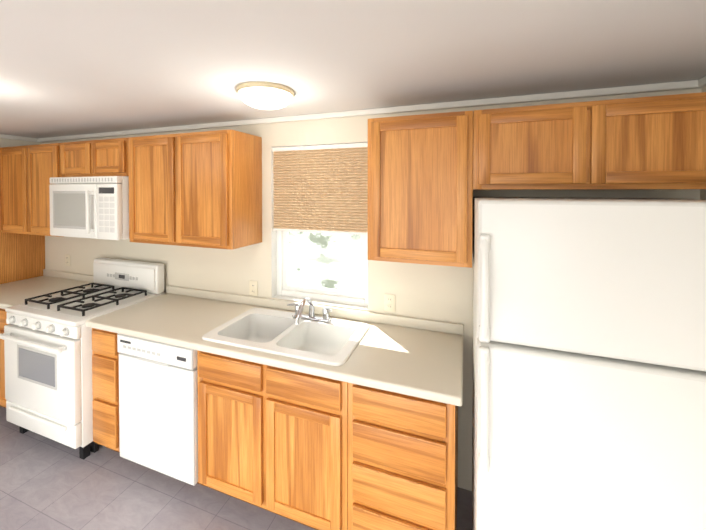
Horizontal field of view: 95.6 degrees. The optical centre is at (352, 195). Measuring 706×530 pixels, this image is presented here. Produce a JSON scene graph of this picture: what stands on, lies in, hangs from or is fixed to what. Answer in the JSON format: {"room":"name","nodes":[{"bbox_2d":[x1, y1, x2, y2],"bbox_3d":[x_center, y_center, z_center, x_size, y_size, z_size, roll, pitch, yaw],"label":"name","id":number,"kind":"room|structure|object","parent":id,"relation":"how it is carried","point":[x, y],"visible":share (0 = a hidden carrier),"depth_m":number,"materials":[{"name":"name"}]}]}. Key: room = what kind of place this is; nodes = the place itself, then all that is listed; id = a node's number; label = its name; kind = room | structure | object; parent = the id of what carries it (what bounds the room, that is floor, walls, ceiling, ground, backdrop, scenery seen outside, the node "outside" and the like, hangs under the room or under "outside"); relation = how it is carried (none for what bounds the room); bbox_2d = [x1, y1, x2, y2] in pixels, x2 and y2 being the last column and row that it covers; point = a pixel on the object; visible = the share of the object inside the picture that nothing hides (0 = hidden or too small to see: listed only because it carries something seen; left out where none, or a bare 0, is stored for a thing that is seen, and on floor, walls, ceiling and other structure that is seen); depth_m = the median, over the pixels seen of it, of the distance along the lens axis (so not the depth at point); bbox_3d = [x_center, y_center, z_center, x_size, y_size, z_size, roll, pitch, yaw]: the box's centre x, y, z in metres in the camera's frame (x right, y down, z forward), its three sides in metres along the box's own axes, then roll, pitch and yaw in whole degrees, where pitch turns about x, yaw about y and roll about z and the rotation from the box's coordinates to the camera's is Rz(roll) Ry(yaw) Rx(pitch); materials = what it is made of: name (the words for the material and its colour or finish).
{"room":"kitchen","nodes":[
{"label":"kitchen","id":0,"kind":"room"},
{"bbox_2d":[0,138,39,147],"bbox_3d":[-3.924,0.603,1.154,0.140,2.270,4.400,0,1,20],"label":"wall","id":1,"kind":"structure","parent":0,"point":[4,142],"depth_m":3.00,"materials":[{"name":"beige paint"}]},
{"bbox_2d":[0,134,36,141],"bbox_3d":[-3.849,-0.513,1.096,0.030,0.036,4.369,0,1,20],"label":"trim","id":2,"kind":"structure","parent":1,"relation":"attached to","point":[13,137],"depth_m":3.02,"materials":[{"name":"white"}]},
{"bbox_2d":[0,406,472,529],"bbox_3d":[-1.478,1.780,0.303,5.330,0.060,4.680,0,1,20],"label":"floor","id":3,"kind":"structure","parent":0,"point":[46,483],"depth_m":1.83,"materials":[{"name":"tile"}]},
{"bbox_2d":[0,308,7,407],"bbox_3d":[-2.548,1.279,2.692,0.429,0.875,0.594,0,1,20],"label":"base cabinet","id":4,"kind":"object","parent":3,"relation":"on","point":[3,318],"visible":0.06,"depth_m":2.42,"materials":[{"name":"brown wood"}]},
{"bbox_2d":[0,230,44,283],"bbox_3d":[-3.207,0.644,2.862,0.068,2.140,0.698,0,1,20],"label":"end panel","id":5,"kind":"object","parent":3,"relation":"on","point":[22,256],"visible":0.1,"depth_m":3.00,"materials":[{"name":"brown wood"}]},
{"bbox_2d":[0,258,164,459],"bbox_3d":[-2.010,1.141,2.414,0.766,1.160,0.710,0,1,20],"label":"gas range","id":6,"kind":"object","parent":3,"relation":"on","point":[48,362],"visible":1,"depth_m":2.15,"materials":[{"name":"white metal"}]},
{"bbox_2d":[92,328,119,452],"bbox_3d":[-1.492,1.284,2.318,0.272,0.875,0.594,0,1,20],"label":"base cabinet","id":7,"kind":"object","parent":3,"relation":"on","point":[105,377],"visible":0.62,"depth_m":2.03,"materials":[{"name":"brown wood"}]},
{"bbox_2d":[117,334,207,486],"bbox_3d":[-1.081,1.288,2.152,0.602,0.873,0.577,0,1,20],"label":"dishwasher","id":8,"kind":"object","parent":3,"relation":"on","point":[158,406],"visible":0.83,"depth_m":1.87,"materials":[{"name":"white plastic"}]},
{"bbox_2d":[197,350,347,529],"bbox_3d":[-0.360,1.290,1.917,0.902,0.875,0.594,0,1,20],"label":"base cabinet","id":9,"kind":"object","parent":3,"relation":"on","point":[272,439],"visible":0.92,"depth_m":1.62,"materials":[{"name":"brown wood"}]},
{"bbox_2d":[86,285,463,405],"bbox_3d":[-0.540,0.801,1.964,2.300,0.100,0.613,0,1,20],"label":"countertop","id":10,"kind":"structure","parent":9,"relation":"on","point":[416,357],"depth_m":1.81,"materials":[{"name":"laminate"}]},
{"bbox_2d":[202,308,369,365],"bbox_3d":[-0.379,0.905,1.896,0.870,0.212,0.500,0,1,20],"label":"double-bowl sink","id":11,"kind":"object","parent":10,"relation":"in","point":[333,342],"visible":0.54,"depth_m":1.97,"materials":[{"name":"white ceramic"}]},
{"bbox_2d":[287,297,331,323],"bbox_3d":[-0.295,0.716,1.982,0.318,0.163,0.233,0,1,20],"label":"faucet","id":12,"kind":"object","parent":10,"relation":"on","point":[311,315],"visible":1,"depth_m":2.03,"materials":[{"name":"silver metal"}]},
{"bbox_2d":[348,383,457,529],"bbox_3d":[0.293,1.293,1.686,0.480,0.875,0.594,0,1,20],"label":"base cabinet","id":13,"kind":"object","parent":3,"relation":"on","point":[402,461],"visible":0.83,"depth_m":1.41,"materials":[{"name":"brown wood"}]},
{"bbox_2d":[472,197,705,529],"bbox_3d":[0.951,0.875,1.307,0.850,1.722,0.801,0,1,20],"label":"refrigerator","id":14,"kind":"object","parent":3,"relation":"on","point":[589,370],"visible":1,"depth_m":1.01,"materials":[{"name":"white metal"}]},
{"bbox_3d":[-2.954,1.277,2.836,0.428,0.875,0.594,0,1,20],"label":"base cabinet","id":15,"kind":"object","parent":3,"relation":"on","visible":0},
{"bbox_2d":[0,269,93,308],"bbox_3d":[-2.754,0.790,2.748,0.860,0.100,0.613,0,1,20],"label":"countertop","id":16,"kind":"structure","parent":15,"relation":"on","point":[14,293],"depth_m":2.83,"materials":[{"name":"laminate"}]},
{"bbox_2d":[0,0,705,138],"bbox_3d":[-1.478,-0.550,0.271,5.330,0.060,4.680,0,1,20],"label":"ceiling","id":17,"kind":"structure","parent":0,"point":[73,67],"depth_m":1.21,"materials":[{"name":"white paint"}]},
{"bbox_2d":[236,82,294,109],"bbox_3d":[-0.451,-0.495,1.659,0.292,0.088,0.292,0,1,20],"label":"ceiling light","id":18,"kind":"object","parent":17,"relation":"attached to","point":[266,95],"visible":1,"depth_m":1.57,"materials":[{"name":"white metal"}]},
{"bbox_2d":[40,88,700,490],"bbox_3d":[-0.720,0.585,2.426,5.330,2.270,0.140,0,1,20],"label":"wall","id":19,"kind":"structure","parent":0,"point":[432,292],"depth_m":2.11,"materials":[{"name":"beige paint"}]},
{"bbox_2d":[0,143,63,236],"bbox_3d":[-2.708,-0.046,2.866,0.860,0.760,0.338,0,1,20],"label":"upper cabinet","id":20,"kind":"object","parent":19,"relation":"attached to","point":[27,172],"visible":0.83,"depth_m":2.71,"materials":[{"name":"brown wood"}]},
{"bbox_2d":[65,254,69,265],"bbox_3d":[-2.730,0.622,3.059,0.072,0.110,0.008,0,1,20],"label":"electrical outlet","id":21,"kind":"object","parent":19,"relation":"attached to","point":[67,259],"visible":1,"depth_m":3.06,"materials":[{"name":"beige plastic"}]},
{"bbox_2d":[60,138,128,176],"bbox_3d":[-1.940,-0.283,2.591,0.764,0.278,0.338,0,1,20],"label":"upper cabinet","id":22,"kind":"object","parent":19,"relation":"attached to","point":[103,157],"visible":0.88,"depth_m":2.42,"materials":[{"name":"brown wood"}]},
{"bbox_2d":[49,176,128,239],"bbox_3d":[-1.959,0.089,2.543,0.760,0.456,0.451,0,1,20],"label":"microwave","id":23,"kind":"object","parent":22,"relation":"attached to","point":[94,207],"visible":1,"depth_m":2.33,"materials":[{"name":"white"}]},
{"bbox_2d":[128,129,261,249],"bbox_3d":[-1.147,-0.038,2.313,0.915,0.760,0.338,0,1,20],"label":"upper cabinet","id":24,"kind":"object","parent":19,"relation":"attached to","point":[199,189],"visible":1,"depth_m":2.14,"materials":[{"name":"brown wood"}]},
{"bbox_2d":[249,281,257,295],"bbox_3d":[-0.732,0.685,2.351,0.072,0.110,0.008,0,1,20],"label":"electrical outlet","id":25,"kind":"object","parent":19,"relation":"attached to","point":[253,288],"visible":1,"depth_m":2.35,"materials":[{"name":"beige plastic"}]},
{"bbox_2d":[166,285,463,334],"bbox_3d":[-0.441,0.777,2.243,2.300,0.060,0.020,0,1,20],"label":"backsplash","id":26,"kind":"structure","parent":19,"relation":"attached to","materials":[{"name":"laminate"}]},
{"bbox_2d":[271,142,368,309],"bbox_3d":[-0.223,0.198,2.237,0.728,1.088,0.124,0,1,20],"label":"window","id":27,"kind":"structure","parent":19,"relation":"in","point":[283,288],"depth_m":2.28,"materials":[{"name":"white plastic"}]},
{"bbox_2d":[272,143,367,234],"bbox_3d":[-0.236,-0.042,2.197,0.717,0.598,0.034,0,1,20],"label":"window blind","id":28,"kind":"object","parent":27,"relation":"attached to","point":[320,188],"visible":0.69,"depth_m":2.18,"materials":[{"name":"beige"}]},
{"bbox_2d":[37,80,704,141],"bbox_3d":[-0.749,-0.530,2.331,5.050,0.036,0.030,0,1,20],"label":"trim","id":29,"kind":"structure","parent":19,"relation":"attached to","point":[668,86],"depth_m":1.90,"materials":[{"name":"white"}]},
{"bbox_2d":[384,294,394,311],"bbox_3d":[0.230,0.678,2.011,0.072,0.110,0.008,0,1,20],"label":"electrical outlet","id":30,"kind":"object","parent":19,"relation":"attached to","point":[389,302],"visible":1,"depth_m":2.01,"materials":[{"name":"beige plastic"}]},
{"bbox_2d":[368,111,472,267],"bbox_3d":[0.377,-0.031,1.773,0.530,0.760,0.338,0,1,20],"label":"upper cabinet","id":31,"kind":"object","parent":19,"relation":"attached to","point":[420,188],"visible":1,"depth_m":1.61,"materials":[{"name":"brown wood"}]},
{"bbox_2d":[473,92,705,189],"bbox_3d":[1.066,-0.217,1.526,0.928,0.380,0.338,0,1,20],"label":"upper cabinet","id":32,"kind":"object","parent":19,"relation":"attached to","point":[654,142],"visible":0.92,"depth_m":1.36,"materials":[{"name":"brown wood"}]},
{"bbox_2d":[700,86,705,199],"bbox_3d":[0.968,0.626,-0.580,0.140,2.270,4.400,0,1,20],"label":"wall","id":33,"kind":"structure","parent":0,"point":[703,191],"depth_m":1.49,"materials":[{"name":"beige paint"}]},
{"bbox_2d":[698,76,705,86],"bbox_3d":[0.882,-0.490,-0.580,0.030,0.036,4.369,0,1,20],"label":"trim","id":34,"kind":"structure","parent":33,"relation":"attached to","point":[701,82],"depth_m":1.46,"materials":[{"name":"white"}]},
{"label":"outside","id":35,"kind":"structure","parent":0,"visible":0},
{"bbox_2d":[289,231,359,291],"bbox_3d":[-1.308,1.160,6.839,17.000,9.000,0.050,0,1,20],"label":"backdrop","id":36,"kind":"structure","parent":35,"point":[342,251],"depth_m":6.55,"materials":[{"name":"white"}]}
]}

